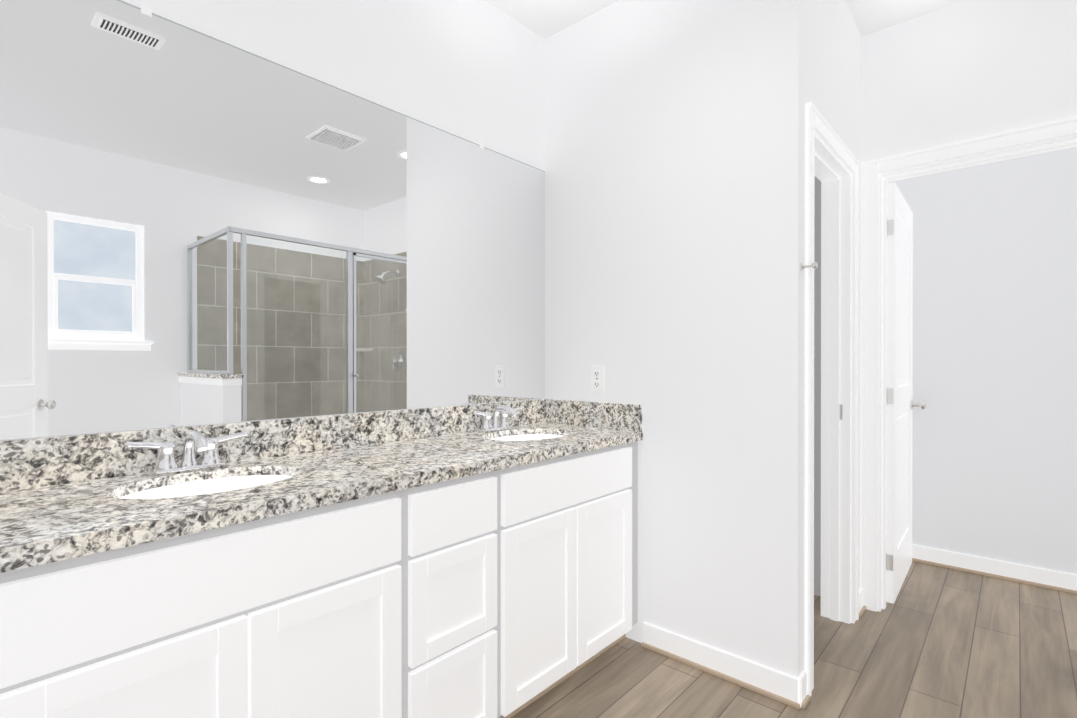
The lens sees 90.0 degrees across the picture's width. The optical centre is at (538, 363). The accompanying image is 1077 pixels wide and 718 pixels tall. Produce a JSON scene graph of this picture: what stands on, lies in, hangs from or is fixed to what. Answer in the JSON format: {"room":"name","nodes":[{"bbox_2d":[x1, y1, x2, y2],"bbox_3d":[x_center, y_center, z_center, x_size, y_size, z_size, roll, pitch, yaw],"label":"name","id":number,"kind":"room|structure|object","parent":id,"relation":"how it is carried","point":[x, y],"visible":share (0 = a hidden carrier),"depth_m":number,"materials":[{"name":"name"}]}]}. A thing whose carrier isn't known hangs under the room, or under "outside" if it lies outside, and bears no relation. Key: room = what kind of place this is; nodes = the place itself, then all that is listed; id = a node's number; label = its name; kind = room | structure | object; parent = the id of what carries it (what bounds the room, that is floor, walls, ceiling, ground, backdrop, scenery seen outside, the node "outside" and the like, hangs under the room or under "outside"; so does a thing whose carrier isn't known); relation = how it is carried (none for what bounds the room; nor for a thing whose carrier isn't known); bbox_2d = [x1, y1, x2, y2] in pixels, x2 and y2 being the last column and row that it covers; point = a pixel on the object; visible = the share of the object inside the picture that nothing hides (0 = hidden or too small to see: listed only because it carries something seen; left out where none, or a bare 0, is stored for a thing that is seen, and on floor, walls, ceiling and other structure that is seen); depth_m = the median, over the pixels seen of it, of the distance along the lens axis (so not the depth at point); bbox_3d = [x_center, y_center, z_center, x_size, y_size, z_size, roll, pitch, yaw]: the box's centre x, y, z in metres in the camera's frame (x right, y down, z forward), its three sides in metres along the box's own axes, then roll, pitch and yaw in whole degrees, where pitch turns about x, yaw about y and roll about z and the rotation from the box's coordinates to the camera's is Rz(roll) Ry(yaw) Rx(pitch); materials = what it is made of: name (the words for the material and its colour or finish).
{"room":"bathroom","nodes":[
{"label":"bathroom","id":0,"kind":"room"},
{"bbox_2d":[0,0,544,440],"bbox_3d":[-0.349,-0.202,2.309,0.129,2.780,3.270,0,0,42],"label":"mirror","id":1,"kind":"object","parent":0,"point":[198,228],"depth_m":1.66,"materials":[{"name":"clear glass"}]},
{"bbox_2d":[544,0,762,664],"bbox_3d":[0.461,-0.203,2.345,1.050,2.780,0.120,0,0,42],"label":"wall","id":2,"kind":"structure","parent":0,"point":[653,139],"depth_m":2.19,"materials":[{"name":"grey paint"}]},
{"bbox_2d":[0,399,543,490],"bbox_3d":[-0.634,0.230,1.888,0.020,0.112,2.014,0,0,42],"label":"backsplash","id":3,"kind":"structure","parent":2,"relation":"attached to","point":[32,462],"depth_m":1.62,"materials":[{"name":"grey stone"}]},
{"bbox_2d":[544,399,641,430],"bbox_3d":[0.234,0.228,2.450,0.531,0.112,0.020,0,0,42],"label":"backsplash","id":4,"kind":"structure","parent":2,"relation":"attached to","point":[628,417],"depth_m":2.42,"materials":[{"name":"grey stone"}]},
{"bbox_2d":[591,366,603,391],"bbox_3d":[0.265,0.067,2.435,0.072,0.116,0.007,0,0,42],"label":"outlet","id":5,"kind":"object","parent":2,"relation":"attached to","point":[597,378],"visible":1,"depth_m":2.43,"materials":[{"name":"grey plastic"}]},
{"bbox_2d":[641,622,809,708],"bbox_3d":[0.682,1.140,2.067,0.637,0.097,0.047,0,0,42],"label":"baseboard","id":6,"kind":"structure","parent":2,"relation":"attached to","point":[781,687],"depth_m":2.02,"materials":[{"name":"grey paint"}]},
{"bbox_2d":[487,0,964,38],"bbox_3d":[1.020,-1.639,1.202,3.740,0.100,5.040,0,0,42],"label":"ceiling","id":7,"kind":"structure","parent":0,"point":[544,19],"depth_m":2.43,"materials":[{"name":"grey paint"}]},
{"bbox_2d":[511,561,1076,717],"bbox_3d":[1.020,1.216,1.210,3.740,0.050,5.040,0,0,42],"label":"floor","id":8,"kind":"structure","parent":0,"point":[932,641],"depth_m":2.09,"materials":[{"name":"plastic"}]},
{"bbox_2d":[0,435,642,717],"bbox_3d":[-0.436,0.756,1.714,0.550,0.865,2.014,0,0,42],"label":"bathroom vanity","id":9,"kind":"object","parent":8,"relation":"on","point":[471,561],"depth_m":1.29,"materials":[{"name":"white wood"}]},
{"bbox_2d":[0,423,642,562],"bbox_3d":[-0.434,0.305,1.711,0.555,0.037,2.014,0,0,42],"label":"countertop","id":10,"kind":"structure","parent":9,"relation":"on","point":[49,518],"depth_m":1.28,"materials":[{"name":"grey stone"}]},
{"bbox_2d":[124,427,247,474],"bbox_3d":[-0.909,0.232,1.423,0.150,0.111,0.278,0,0,42],"label":"faucet","id":11,"kind":"object","parent":10,"relation":"on","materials":[{"name":"silver metal"}]},
{"bbox_2d":[100,467,307,506],"bbox_3d":[-0.804,0.387,1.331,0.363,0.148,0.486,0,0,42],"label":"sink","id":12,"kind":"object","parent":10,"relation":"in","point":[127,496],"depth_m":1.43,"materials":[{"name":"white ceramic"}]},
{"bbox_2d":[468,403,523,430],"bbox_3d":[-0.148,0.229,2.279,0.150,0.111,0.278,0,0,42],"label":"faucet","id":13,"kind":"object","parent":10,"relation":"on","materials":[{"name":"silver metal"}]},
{"bbox_2d":[488,431,555,442],"bbox_3d":[-0.044,0.384,2.186,0.363,0.148,0.486,0,0,42],"label":"sink","id":14,"kind":"object","parent":10,"relation":"in","point":[521,436],"depth_m":2.35,"materials":[{"name":"white ceramic"}]},
{"bbox_2d":[762,0,861,677],"bbox_3d":[1.194,-0.202,2.289,0.120,2.780,1.010,0,0,42],"label":"wall","id":15,"kind":"structure","parent":0,"point":[812,51],"depth_m":1.92,"materials":[{"name":"grey paint"}]},
{"bbox_2d":[800,262,817,270],"bbox_3d":[0.946,-0.341,1.880,0.052,0.028,0.028,0,0,42],"label":"robe hook","id":16,"kind":"object","parent":15,"relation":"attached to","point":[813,265],"visible":1,"depth_m":1.87,"materials":[{"name":"silver metal"}]},
{"bbox_2d":[804,102,859,696],"bbox_3d":[1.175,0.128,2.253,0.143,2.120,0.780,0,0,42],"label":"door frame","id":17,"kind":"structure","parent":15,"relation":"attached to","point":[832,164],"depth_m":2.47,"materials":[{"name":"grey paint"}]},
{"bbox_2d":[840,405,842,419],"bbox_3d":[1.385,0.222,2.483,0.030,0.070,0.001,0,0,42],"label":"strike plate","id":18,"kind":"object","parent":17,"relation":"attached to","point":[841,412],"visible":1,"depth_m":2.48,"materials":[{"name":"silver metal"}]},
{"bbox_2d":[814,177,820,595],"bbox_3d":[0.796,-0.204,2.723,1.050,2.780,0.890,0,0,42],"label":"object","id":19,"kind":"object","parent":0,"point":[817,390],"visible":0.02,"depth_m":2.75,"materials":[{"name":"grey paint"}]},
{"bbox_2d":[861,0,1076,331],"bbox_3d":[2.010,-0.202,2.319,3.640,2.780,0.120,0,0,42],"label":"wall","id":20,"kind":"structure","parent":0,"point":[965,70],"depth_m":2.36,"materials":[{"name":"grey paint"}]},
{"bbox_2d":[886,182,912,603],"bbox_3d":[1.966,0.143,2.925,0.035,2.070,0.720,0,0,41],"label":"door","id":21,"kind":"structure","parent":20,"relation":"in","point":[900,383],"depth_m":2.80,"materials":[{"name":"grey paint"}]},
{"bbox_2d":[886,219,925,570],"bbox_3d":[1.963,0.153,2.922,0.181,1.734,0.732,0,0,41],"label":"hardware piece","id":22,"kind":"object","parent":21,"relation":"attached to","point":[921,405],"depth_m":2.65,"materials":[{"name":"silver metal"}]},
{"bbox_2d":[861,117,1076,611],"bbox_3d":[1.946,0.107,2.377,0.880,2.160,0.164,0,0,42],"label":"door frame","id":23,"kind":"structure","parent":20,"relation":"attached to","point":[878,175],"depth_m":2.58,"materials":[{"name":"grey paint"}]},
{"bbox_2d":[887,147,1076,574],"bbox_3d":[2.547,-0.205,3.073,2.840,2.780,0.120,0,0,42],"label":"wall","id":24,"kind":"structure","parent":0,"point":[994,449],"depth_m":2.98,"materials":[{"name":"grey paint"}]},
{"bbox_2d":[912,544,1076,593],"bbox_3d":[2.497,1.137,3.022,2.600,0.097,0.027,0,0,42],"label":"baseboard","id":25,"kind":"structure","parent":24,"relation":"attached to","point":[1030,575],"depth_m":2.98,"materials":[{"name":"grey paint"}]}
]}

